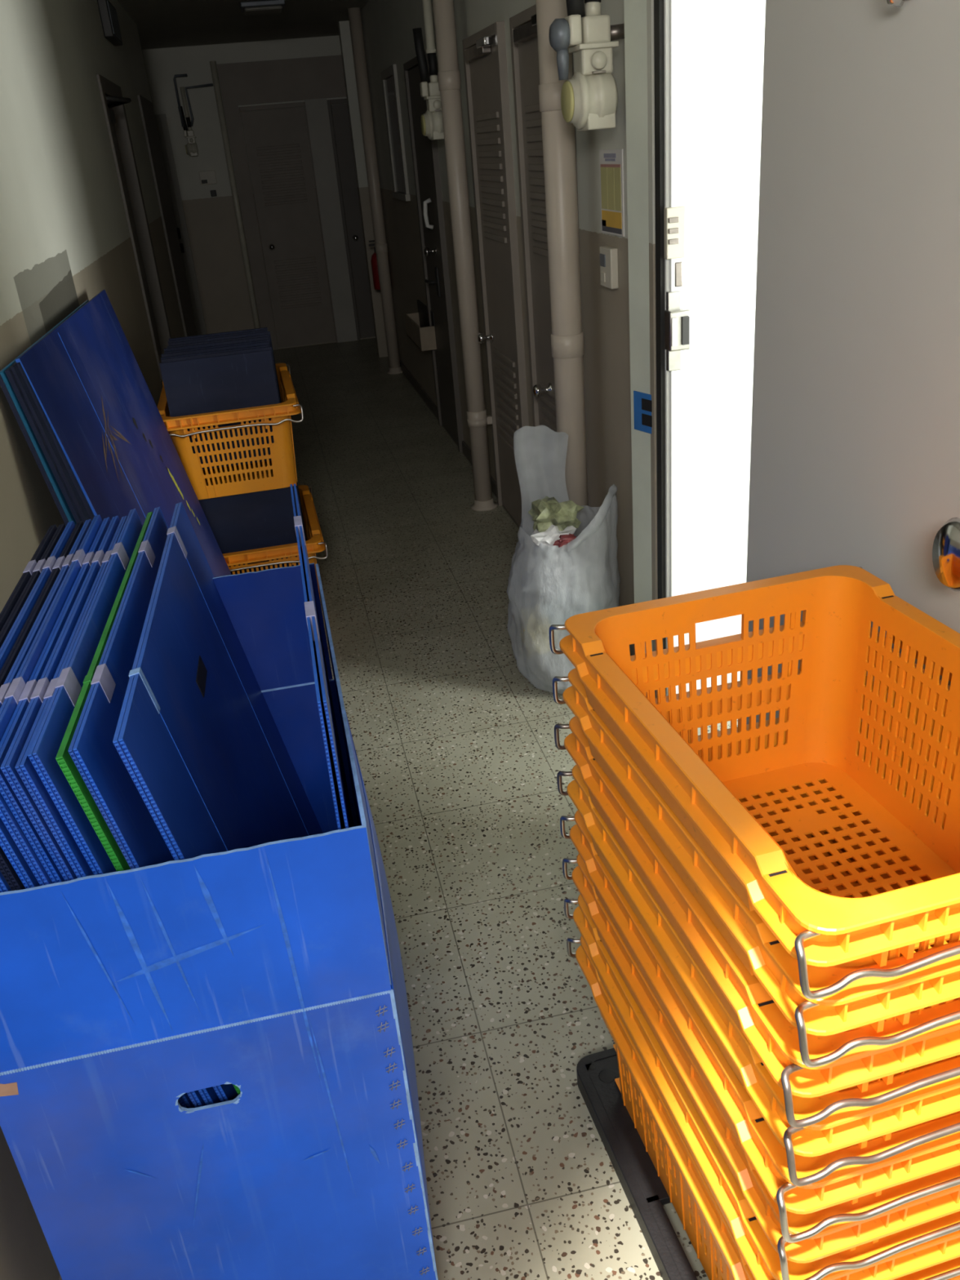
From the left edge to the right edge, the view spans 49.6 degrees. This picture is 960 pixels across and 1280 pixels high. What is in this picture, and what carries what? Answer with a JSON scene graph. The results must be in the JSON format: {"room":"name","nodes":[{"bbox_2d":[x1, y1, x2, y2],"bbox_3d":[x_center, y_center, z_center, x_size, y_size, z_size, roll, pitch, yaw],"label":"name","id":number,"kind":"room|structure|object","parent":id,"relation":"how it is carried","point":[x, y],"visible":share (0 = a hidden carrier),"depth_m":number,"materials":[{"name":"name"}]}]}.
{"room":"apartment building corridor","nodes":[
{"label":"apartment building corridor","id":0,"kind":"room"},
{"bbox_2d":[0,0,185,1279],"bbox_3d":[-1.169,-0.715,2.564,0.150,2.550,11.620,-9,26,-9],"label":"wall","id":1,"kind":"structure","parent":0,"point":[65,239],"depth_m":3.09,"materials":[{"name":"paint"}]},
{"bbox_2d":[97,0,122,45],"bbox_3d":[-1.873,-3.131,5.270,0.048,0.170,0.440,-9,26,-9],"label":"sign box","id":2,"kind":"object","parent":1,"relation":"attached to","point":[108,13],"visible":1,"depth_m":5.11,"materials":[{"name":"grey plastic"}]},
{"bbox_2d":[96,74,171,379],"bbox_3d":[-1.710,-1.752,5.404,0.249,2.040,0.900,-9,26,-9],"label":"door","id":3,"kind":"structure","parent":1,"relation":"in","point":[113,100],"depth_m":5.45,"materials":[{"name":"beige paint"}]},
{"bbox_2d":[137,94,197,336],"bbox_3d":[-2.119,-2.616,7.251,0.035,2.060,1.000,-9,26,-9],"label":"door","id":4,"kind":"structure","parent":1,"relation":"in","point":[146,107],"depth_m":6.98,"materials":[{"name":"beige paint"}]},
{"bbox_2d":[117,0,368,49],"bbox_3d":[-0.336,-2.468,2.929,5.800,0.150,13.770,-9,26,-9],"label":"ceiling","id":5,"kind":"structure","parent":0,"point":[161,24],"depth_m":7.49,"materials":[{"name":"paint"}]},
{"bbox_2d":[240,0,284,15],"bbox_3d":[-1.407,-4.094,6.731,0.280,0.050,0.280,-9,26,-9],"label":"ceiling light","id":6,"kind":"object","parent":5,"relation":"attached to","point":[265,6],"visible":1,"depth_m":6.63,"materials":[{"name":"grey metal"}]},
{"bbox_2d":[244,5,282,15],"bbox_3d":[-1.406,-4.081,6.737,0.240,0.020,0.240,-9,26,-9],"label":"diffuser","id":7,"kind":"object","parent":6,"relation":"attached to","point":[248,10],"depth_m":6.65,"materials":[{"name":"grey paint"}]},
{"bbox_2d":[142,35,375,348],"bbox_3d":[-2.671,-3.857,9.359,3.600,2.550,0.150,-9,26,-9],"label":"wall","id":8,"kind":"structure","parent":0,"point":[211,221],"depth_m":9.15,"materials":[{"name":"paint"}]},
{"bbox_2d":[154,113,207,335],"bbox_3d":[-3.072,-3.516,9.293,0.930,2.060,0.104,-9,26,-9],"label":"door","id":9,"kind":"structure","parent":8,"relation":"in","point":[161,119],"depth_m":9.29,"materials":[{"name":"grey paint"}]},
{"bbox_2d":[177,86,198,156],"bbox_3d":[-2.529,-4.469,8.970,0.106,0.536,0.109,-9,26,-9],"label":"gas meter","id":10,"kind":"object","parent":8,"relation":"attached to","point":[191,148],"visible":1,"depth_m":8.98,"materials":[{"name":"beige metal"}]},
{"bbox_2d":[173,73,213,126],"bbox_3d":[-2.430,-4.629,8.905,0.320,0.399,0.020,-9,26,-9],"label":"gas line","id":11,"kind":"object","parent":10,"relation":"attached to","point":[185,74],"visible":1,"depth_m":8.87,"materials":[{"name":"grey metal"}]},
{"bbox_2d":[198,169,217,196],"bbox_3d":[-2.405,-4.048,9.222,0.140,0.210,0.040,-9,26,-9],"label":"switch box","id":12,"kind":"object","parent":8,"relation":"attached to","point":[206,177],"visible":1,"depth_m":9.20,"materials":[{"name":"beige plastic"}]},
{"bbox_2d":[210,190,217,196],"bbox_3d":[-2.373,-3.978,9.256,0.050,0.050,0.030,-9,26,-9],"label":"socket","id":13,"kind":"object","parent":12,"relation":"attached to","point":[213,193],"depth_m":9.24,"materials":[{"name":"grey plastic"}]},
{"bbox_2d":[217,54,357,350],"bbox_3d":[-1.623,-3.920,9.470,1.080,2.400,0.045,-9,26,-9],"label":"trim","id":14,"kind":"structure","parent":8,"relation":"attached to","point":[312,80],"depth_m":9.21,"materials":[{"name":"beige paint"}]},
{"bbox_2d":[238,102,337,349],"bbox_3d":[-1.732,-3.739,9.502,0.630,2.065,0.092,-9,26,-9],"label":"door","id":15,"kind":"structure","parent":8,"relation":"in","point":[277,144],"depth_m":9.49,"materials":[{"name":"beige paint"}]},
{"bbox_2d":[326,97,375,340],"bbox_3d":[-1.087,-3.844,9.601,0.370,2.065,0.092,-9,26,-9],"label":"door","id":16,"kind":"structure","parent":8,"relation":"in","point":[340,132],"depth_m":9.57,"materials":[{"name":"beige paint"}]},
{"bbox_2d":[273,337,737,1279],"bbox_3d":[-0.122,-0.057,4.091,5.800,0.120,13.770,-9,26,-9],"label":"floor","id":17,"kind":"structure","parent":0,"point":[460,760],"depth_m":2.78,"materials":[{"name":"tile"}]},
{"bbox_2d":[0,299,88,525],"bbox_3d":[-0.939,-0.233,2.964,0.233,1.297,1.241,-9,26,-8],"label":"plastic sheet","id":18,"kind":"object","parent":17,"relation":"on","point":[34,446],"visible":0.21,"depth_m":2.21,"materials":[{"name":"teal plastic"}]},
{"bbox_2d":[4,361,84,524],"bbox_3d":[-0.930,-0.259,3.016,0.246,1.298,1.291,-9,26,-8],"label":"plastic sheet","id":19,"kind":"object","parent":17,"relation":"on","point":[9,373],"visible":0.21,"depth_m":2.22,"materials":[{"name":"blue plastic"}]},
{"bbox_2d":[8,362,90,523],"bbox_3d":[-0.922,-0.272,3.041,0.259,1.300,1.301,-9,26,-8],"label":"plastic sheet","id":20,"kind":"object","parent":17,"relation":"on","point":[84,515],"visible":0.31,"depth_m":2.25,"materials":[{"name":"blue plastic"}]},
{"bbox_2d":[16,362,94,520],"bbox_3d":[-0.916,-0.285,3.065,0.272,1.300,1.281,-9,26,-8],"label":"plastic sheet","id":21,"kind":"object","parent":17,"relation":"on","point":[65,461],"visible":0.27,"depth_m":2.28,"materials":[{"name":"blue plastic"}]},
{"bbox_2d":[15,289,231,577],"bbox_3d":[-0.913,-0.300,3.087,0.286,1.308,1.301,-9,26,-7],"label":"plastic sheet","id":22,"kind":"object","parent":17,"relation":"on","point":[85,375],"visible":0.56,"depth_m":2.84,"materials":[{"name":"blue plastic"}]},
{"bbox_2d":[0,563,438,1279],"bbox_3d":[-0.407,0.496,1.758,0.523,0.951,0.887,-9,26,-9],"label":"bin","id":23,"kind":"object","parent":17,"relation":"on","point":[273,971],"visible":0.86,"depth_m":1.31,"materials":[{"name":"blue plastic"}]},
{"bbox_2d":[0,524,57,631],"bbox_3d":[-0.553,0.443,1.729,0.195,1.083,0.868,-9,26,-8],"label":"plastic sheet","id":24,"kind":"object","parent":23,"relation":"in","point":[8,607],"visible":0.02,"depth_m":1.64,"materials":[{"name":"blue plastic"}]},
{"bbox_2d":[0,523,65,648],"bbox_3d":[-0.538,0.441,1.730,0.196,1.083,0.868,-9,26,-8],"label":"plastic sheet","id":25,"kind":"object","parent":23,"relation":"in","point":[37,569],"visible":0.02,"depth_m":1.60,"materials":[{"name":"blue plastic"}]},
{"bbox_2d":[0,520,75,892],"bbox_3d":[-0.523,0.436,1.732,0.198,1.083,0.868,-9,26,-8],"label":"plastic sheet","id":26,"kind":"object","parent":23,"relation":"in","point":[6,648],"visible":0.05,"depth_m":1.54,"materials":[{"name":"blue plastic"}]},
{"bbox_2d":[0,520,83,890],"bbox_3d":[-0.508,0.436,1.736,0.199,1.082,0.868,-9,26,-8],"label":"plastic sheet","id":27,"kind":"object","parent":23,"relation":"in","point":[6,869],"visible":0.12,"depth_m":1.44,"materials":[{"name":"blue plastic"}]},
{"bbox_2d":[0,519,92,888],"bbox_3d":[-0.493,0.431,1.738,0.201,1.082,0.868,-9,26,-7],"label":"plastic sheet","id":28,"kind":"object","parent":23,"relation":"in","point":[7,844],"visible":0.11,"depth_m":1.32,"materials":[{"name":"blue plastic"}]},
{"bbox_2d":[0,514,182,1106],"bbox_3d":[-0.477,0.424,1.737,0.202,1.082,0.868,-9,26,-7],"label":"plastic sheet","id":29,"kind":"object","parent":23,"relation":"in","point":[9,705],"visible":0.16,"depth_m":1.31,"materials":[{"name":"blue plastic"}]},
{"bbox_2d":[0,517,195,1108],"bbox_3d":[-0.463,0.427,1.746,0.204,1.082,0.868,-9,26,-7],"label":"plastic sheet","id":30,"kind":"object","parent":23,"relation":"in","point":[6,791],"visible":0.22,"depth_m":1.23,"materials":[{"name":"blue plastic"}]},
{"bbox_2d":[0,515,206,1107],"bbox_3d":[-0.447,0.424,1.744,0.205,1.082,0.868,-9,26,-7],"label":"plastic sheet","id":31,"kind":"object","parent":23,"relation":"in","point":[8,765],"visible":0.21,"depth_m":1.22,"materials":[{"name":"blue plastic"}]},
{"bbox_2d":[14,515,221,1105],"bbox_3d":[-0.431,0.424,1.748,0.207,1.081,0.868,-9,26,-7],"label":"plastic sheet","id":32,"kind":"object","parent":23,"relation":"in","point":[24,766],"visible":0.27,"depth_m":1.18,"materials":[{"name":"blue plastic"}]},
{"bbox_2d":[67,506,174,869],"bbox_3d":[-0.376,0.407,1.756,0.206,1.081,0.868,-8,26,-7],"label":"plastic sheet","id":33,"kind":"object","parent":23,"relation":"in","point":[92,749],"visible":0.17,"depth_m":1.26,"materials":[{"name":"blue plastic"}]},
{"bbox_2d":[27,508,238,1102],"bbox_3d":[-0.417,0.411,1.749,0.208,1.081,0.868,-8,26,-7],"label":"plastic sheet","id":34,"kind":"object","parent":23,"relation":"in","point":[45,747],"visible":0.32,"depth_m":1.25,"materials":[{"name":"blue plastic"}]},
{"bbox_2d":[55,511,240,1094],"bbox_3d":[-0.390,0.416,1.758,0.206,1.080,0.868,-8,26,-7],"label":"plastic sheet","id":35,"kind":"object","parent":23,"relation":"in","point":[64,758],"visible":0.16,"depth_m":1.19,"materials":[{"name":"green plastic"}]},
{"bbox_2d":[112,502,323,860],"bbox_3d":[-0.327,0.396,1.759,0.222,1.079,0.868,-9,26,-7],"label":"plastic sheet","id":36,"kind":"object","parent":23,"relation":"in","point":[197,735],"visible":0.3,"depth_m":1.54,"materials":[{"name":"blue plastic"}]},
{"bbox_2d":[289,484,354,830],"bbox_3d":[-0.217,0.381,1.778,0.027,1.097,0.868,-9,26,-8],"label":"plastic sheet","id":37,"kind":"object","parent":23,"relation":"in","point":[341,801],"visible":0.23,"depth_m":1.38,"materials":[{"name":"blue plastic"}]},
{"bbox_2d":[209,61,260,328],"bbox_3d":[-2.162,-3.803,9.303,0.090,2.420,0.090,-9,26,-9],"label":"riser pipe","id":38,"kind":"object","parent":17,"relation":"on","point":[212,64],"visible":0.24,"depth_m":9.20,"materials":[{"name":"beige metal"}]},
{"bbox_2d":[222,484,328,596],"bbox_3d":[-0.912,-0.349,4.305,0.532,0.339,0.743,-10,26,-9],"label":"plastic crate","id":39,"kind":"object","parent":17,"relation":"on","point":[315,544],"visible":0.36,"depth_m":3.98,"materials":[{"name":"plastic"}]},
{"bbox_2d":[198,485,298,574],"bbox_3d":[-0.872,-0.367,4.001,0.390,0.428,0.012,-10,26,-10],"label":"plastic sheet","id":40,"kind":"object","parent":39,"relation":"in","point":[250,521],"visible":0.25,"depth_m":3.96,"materials":[{"name":"blue plastic"}]},
{"bbox_2d":[296,483,306,541],"bbox_3d":[-0.876,-0.385,4.040,0.390,0.428,0.012,-10,25,-10],"label":"plastic sheet","id":41,"kind":"object","parent":39,"relation":"in","point":[296,483],"visible":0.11,"depth_m":4.03,"materials":[{"name":"blue plastic"}]},
{"bbox_2d":[297,482,306,540],"bbox_3d":[-0.956,-0.557,4.412,0.390,0.428,0.012,-10,25,-10],"label":"plastic sheet","id":42,"kind":"object","parent":39,"relation":"in","point":[297,482],"visible":0.07,"depth_m":4.45,"materials":[{"name":"blue plastic"}]},
{"label":"box","id":43,"kind":"object","parent":39,"relation":"in","visible":0},
{"bbox_2d":[157,363,303,499],"bbox_3d":[-0.966,-0.825,4.073,0.532,0.339,0.743,-10,26,-9],"label":"plastic crate","id":44,"kind":"object","parent":43,"relation":"on","point":[280,472],"visible":0.77,"depth_m":3.80,"materials":[{"name":"plastic"}]},
{"bbox_2d":[161,341,268,357],"bbox_3d":[-0.961,-0.898,3.923,0.390,0.400,0.012,-10,25,-10],"label":"plastic sheet","id":45,"kind":"object","parent":44,"relation":"in","point":[176,353],"visible":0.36,"depth_m":3.84,"materials":[{"name":"blue plastic"}]},
{"bbox_2d":[160,344,269,359],"bbox_3d":[-0.952,-0.879,3.887,0.390,0.395,0.013,-10,26,-10],"label":"plastic sheet","id":46,"kind":"object","parent":44,"relation":"in","point":[266,345],"visible":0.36,"depth_m":3.80,"materials":[{"name":"blue plastic"}]},
{"bbox_2d":[164,336,268,351],"bbox_3d":[-0.986,-0.950,4.035,0.390,0.400,0.011,-10,25,-10],"label":"plastic sheet","id":47,"kind":"object","parent":44,"relation":"in","point":[257,339],"visible":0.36,"depth_m":3.95,"materials":[{"name":"blue plastic"}]},
{"bbox_2d":[164,339,270,353],"bbox_3d":[-0.973,-0.930,3.996,0.390,0.395,0.011,-10,26,-10],"label":"plastic sheet","id":48,"kind":"object","parent":44,"relation":"in","point":[264,340],"visible":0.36,"depth_m":3.91,"materials":[{"name":"blue plastic"}]},
{"bbox_2d":[168,329,266,345],"bbox_3d":[-1.027,-1.034,4.222,0.390,0.395,0.013,-10,25,-9],"label":"plastic sheet","id":49,"kind":"object","parent":44,"relation":"in","point":[262,331],"visible":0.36,"depth_m":4.14,"materials":[{"name":"blue plastic"}]},
{"bbox_2d":[168,327,267,341],"bbox_3d":[-1.033,-1.051,4.253,0.390,0.400,0.011,-10,26,-10],"label":"plastic sheet","id":50,"kind":"object","parent":44,"relation":"in","point":[263,328],"visible":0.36,"depth_m":4.16,"materials":[{"name":"blue plastic"}]},
{"bbox_2d":[167,333,269,347],"bbox_3d":[-0.997,-0.982,4.110,0.390,0.395,0.014,-10,25,-9],"label":"plastic sheet","id":51,"kind":"object","parent":44,"relation":"in","point":[262,335],"visible":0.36,"depth_m":4.02,"materials":[{"name":"blue plastic"}]},
{"bbox_2d":[159,350,279,470],"bbox_3d":[-0.924,-0.829,3.779,0.390,0.395,0.011,-10,25,-10],"label":"plastic sheet","id":52,"kind":"object","parent":44,"relation":"in","point":[245,380],"visible":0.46,"depth_m":3.74,"materials":[{"name":"blue plastic"}]},
{"bbox_2d":[160,346,280,403],"bbox_3d":[-0.929,-0.849,3.816,0.390,0.400,0.012,-10,25,-10],"label":"plastic sheet","id":53,"kind":"object","parent":44,"relation":"in","point":[269,348],"visible":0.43,"depth_m":3.74,"materials":[{"name":"blue plastic"}]},
{"bbox_2d":[168,331,281,403],"bbox_3d":[-1.001,-1.003,4.149,0.390,0.400,0.012,-10,25,-10],"label":"plastic sheet","id":54,"kind":"object","parent":44,"relation":"in","point":[264,332],"visible":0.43,"depth_m":4.07,"materials":[{"name":"blue plastic"}]},
{"bbox_2d":[506,425,620,693],"bbox_3d":[0.259,-0.246,3.306,0.373,0.835,0.346,-5,26,1],"label":"plastic bag","id":55,"kind":"object","parent":17,"relation":"on","point":[548,586],"visible":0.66,"depth_m":3.23,"materials":[{"name":"white plastic"}]},
{"bbox_2d":[530,524,576,546],"bbox_3d":[0.227,-0.310,3.186,0.139,0.092,0.092,-2,26,6],"label":"crumpled paper","id":56,"kind":"object","parent":55,"relation":"in","point":[548,538],"visible":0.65,"depth_m":3.15,"materials":[{"name":"white paper"}]},
{"bbox_2d":[528,496,584,532],"bbox_3d":[0.237,-0.382,3.217,0.170,0.136,0.138,-9,26,-9],"label":"wrapper","id":57,"kind":"object","parent":55,"relation":"in","point":[546,512],"visible":0.91,"depth_m":3.16,"materials":[{"name":"green plastic"}]},
{"bbox_2d":[552,533,576,547],"bbox_3d":[0.258,-0.299,3.150,0.081,0.040,0.038,-9,26,-9],"label":"wrapper","id":58,"kind":"object","parent":55,"relation":"in","point":[564,540],"visible":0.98,"depth_m":3.14,"materials":[{"name":"red plastic"}]},
{"bbox_2d":[576,1048,697,1279],"bbox_3d":[0.530,0.933,1.731,0.524,0.040,0.770,-11,26,-12],"label":"dolly","id":59,"kind":"object","parent":17,"relation":"on","point":[646,1193],"visible":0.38,"depth_m":1.80,"materials":[{"name":"black plastic"}]},
{"bbox_2d":[566,935,959,1279],"bbox_3d":[0.515,0.764,1.649,0.532,0.336,0.743,-11,26,-12],"label":"plastic crate","id":60,"kind":"object","parent":59,"relation":"on","point":[688,1182],"visible":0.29,"depth_m":1.60,"materials":[{"name":"plastic"}]},
{"bbox_2d":[564,893,959,1279],"bbox_3d":[0.506,0.686,1.611,0.532,0.336,0.743,-11,26,-11],"label":"plastic crate","id":61,"kind":"object","parent":60,"relation":"on","point":[762,1259],"visible":0.27,"depth_m":1.30,"materials":[{"name":"plastic"}]},
{"bbox_2d":[562,853,959,1279],"bbox_3d":[0.503,0.606,1.575,0.532,0.336,0.743,-11,26,-12],"label":"plastic crate","id":62,"kind":"object","parent":61,"relation":"on","point":[837,1237],"visible":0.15,"depth_m":1.21,"materials":[{"name":"plastic"}]},
{"bbox_2d":[560,810,959,1243],"bbox_3d":[0.494,0.529,1.534,0.532,0.336,0.743,-11,26,-11],"label":"plastic crate","id":63,"kind":"object","parent":62,"relation":"on","point":[768,1157],"visible":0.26,"depth_m":1.17,"materials":[{"name":"plastic"}]},
{"bbox_2d":[556,717,959,1186],"bbox_3d":[0.488,0.449,1.499,0.532,0.336,0.743,-11,26,-12],"label":"plastic crate","id":64,"kind":"object","parent":63,"relation":"on","point":[845,1127],"visible":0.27,"depth_m":1.13,"materials":[{"name":"plastic"}]},
{"bbox_2d":[554,668,959,1128],"bbox_3d":[0.478,0.371,1.460,0.532,0.336,0.743,-11,26,-11],"label":"plastic crate","id":65,"kind":"object","parent":64,"relation":"on","point":[774,1039],"visible":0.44,"depth_m":1.12,"materials":[{"name":"plastic"}]},
{"bbox_2d":[552,621,959,1084],"bbox_3d":[0.476,0.293,1.421,0.532,0.336,0.743,-11,26,-12],"label":"plastic crate","id":66,"kind":"object","parent":65,"relation":"on","point":[866,1002],"visible":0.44,"depth_m":1.15,"materials":[{"name":"plastic"}]},
{"bbox_2d":[548,564,959,1013],"bbox_3d":[0.466,0.214,1.384,0.532,0.336,0.743,-11,26,-12],"label":"plastic crate","id":67,"kind":"object","parent":66,"relation":"on","point":[839,604],"visible":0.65,"depth_m":1.56,"materials":[{"name":"plastic"}]},
{"bbox_2d":[360,0,657,697],"bbox_3d":[0.357,-1.351,3.602,0.200,2.550,13.370,-9,26,-9],"label":"wall","id":68,"kind":"structure","parent":0,"point":[388,25],"depth_m":3.49,"materials":[{"name":"paint"}]},
{"bbox_2d":[337,20,387,357],"bbox_3d":[-0.946,-3.656,8.624,0.105,2.550,0.120,-9,26,-9],"label":"pipe","id":69,"kind":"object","parent":68,"relation":"attached to","point":[344,27],"depth_m":8.48,"materials":[{"name":"metal"}]},
{"bbox_2d":[368,240,380,289],"bbox_3d":[-0.810,-3.025,8.373,0.135,0.372,0.116,-9,26,-9],"label":"fire extinguisher","id":70,"kind":"object","parent":68,"relation":"attached to","point":[374,260],"visible":0.37,"depth_m":8.35,"materials":[{"name":"red metal"}]},
{"bbox_2d":[347,7,402,373],"bbox_3d":[-0.789,-3.322,7.903,0.140,2.550,0.140,-9,26,-9],"label":"drain pipe","id":71,"kind":"object","parent":68,"relation":"attached to","point":[354,13],"visible":0.97,"depth_m":7.82,"materials":[{"name":"grey plastic"}]},
{"bbox_2d":[381,63,410,201],"bbox_3d":[-0.554,-3.282,6.760,0.035,0.770,0.660,-9,26,-9],"label":"window","id":72,"kind":"structure","parent":68,"relation":"in","point":[388,76],"depth_m":6.74,"materials":[{"name":"grey glass"}]},
{"bbox_2d":[412,0,444,140],"bbox_3d":[-0.235,-2.681,4.838,0.125,0.636,0.129,-9,26,-9],"label":"gas meter","id":73,"kind":"object","parent":68,"relation":"attached to","point":[431,122],"visible":0.81,"depth_m":4.85,"materials":[{"name":"beige plastic"}]},
{"bbox_2d":[403,52,463,453],"bbox_3d":[-0.283,-2.179,5.999,0.092,2.065,0.740,-9,26,-9],"label":"door","id":74,"kind":"structure","parent":68,"relation":"in","point":[424,150],"depth_m":5.95,"materials":[{"name":"beige paint"}]},
{"bbox_2d":[404,299,436,351],"bbox_3d":[-0.385,-2.028,6.681,0.104,0.220,0.660,-9,26,-9],"label":"plastic sheet","id":75,"kind":"object","parent":74,"relation":"attached to","point":[419,331],"visible":1,"depth_m":6.58,"materials":[{"name":"plastic"}]},
{"bbox_2d":[425,266,440,297],"bbox_3d":[-0.277,-2.073,6.015,0.065,0.160,0.130,-9,26,-9],"label":"door lever","id":76,"kind":"object","parent":74,"relation":"attached to","point":[436,282],"visible":1,"depth_m":5.98,"materials":[{"name":"grey metal"}]},
{"bbox_2d":[432,0,497,511],"bbox_3d":[-0.073,-1.814,4.642,0.136,2.550,0.157,19,35,40],"label":"drain pipe","id":77,"kind":"object","parent":68,"relation":"attached to","point":[449,73],"visible":0.98,"depth_m":4.62,"materials":[{"name":"beige plastic"}]},
{"bbox_2d":[462,21,528,526],"bbox_3d":[0.067,-1.455,4.478,0.092,2.025,0.660,-9,26,-9],"label":"door","id":78,"kind":"structure","parent":68,"relation":"in","point":[484,52],"depth_m":4.36,"materials":[{"name":"beige paint"}]},
{"bbox_2d":[400,360,631,655],"bbox_3d":[-0.236,-1.424,6.729,0.022,0.070,7.430,-9,26,-9],"label":"baseboard","id":79,"kind":"structure","parent":68,"relation":"attached to","point":[466,450],"depth_m":7.09,"materials":[{"name":"beige paint"}]},
{"bbox_2d":[509,4,589,506],"bbox_3d":[0.241,-1.099,3.720,0.092,2.015,0.650,-9,26,-9],"label":"door","id":80,"kind":"structure","parent":68,"relation":"in","point":[523,25],"depth_m":3.70,"materials":[{"name":"beige paint"}]},
{"bbox_2d":[535,0,588,506],"bbox_3d":[0.256,-1.128,3.159,0.144,2.550,0.144,-9,26,-9],"label":"drain pipe","id":81,"kind":"object","parent":68,"relation":"attached to","point":[557,135],"visible":0.54,"depth_m":3.11,"materials":[{"name":"beige plastic"}]},
{"bbox_2d":[548,0,624,130],"bbox_3d":[0.284,-1.636,2.571,0.242,0.670,0.136,-9,26,-9],"label":"gas meter","id":82,"kind":"object","parent":68,"relation":"attached to","point":[588,100],"visible":1,"depth_m":2.62,"materials":[{"name":"beige plastic"}]},
{"bbox_2d":[600,245,618,288],"bbox_3d":[0.374,-1.083,3.021,0.026,0.110,0.104,-9,26,-9],"label":"intercom","id":83,"kind":"object","parent":68,"relation":"attached to","point":[608,255],"visible":1,"depth_m":2.99,"materials":[{"name":"beige plastic"}]},
{"bbox_2d":[599,149,624,236],"bbox_3d":[0.370,-1.258,2.923,0.005,0.220,0.200,-9,26,-9],"label":"notice","id":84,"kind":"object","parent":68,"relation":"attached to","point":[611,161],"visible":1,"depth_m":2.91,"materials":[{"name":"paper"}]},
{"bbox_2d":[623,0,744,696],"bbox_3d":[0.625,-0.637,2.511,0.228,2.170,0.935,-9,26,-9],"label":"trim","id":85,"kind":"structure","parent":68,"relation":"attached to","point":[698,44],"depth_m":2.69,"materials":[{"name":"white paint"}]},
{"bbox_2d":[746,0,959,749],"bbox_3d":[0.634,-0.216,1.761,0.114,2.038,0.892,-9,26,-8],"label":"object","id":86,"kind":"structure","parent":68,"relation":"in","point":[855,454],"depth_m":1.65,"materials":[{"name":"silver metal"}]},
{"bbox_2d":[727,0,765,683],"bbox_3d":[1.902,-0.677,1.920,2.100,2.550,2.600,-9,26,-9],"label":"wall","id":87,"kind":"structure","parent":0,"point":[754,12],"depth_m":2.84,"materials":[{"name":"white paint"}]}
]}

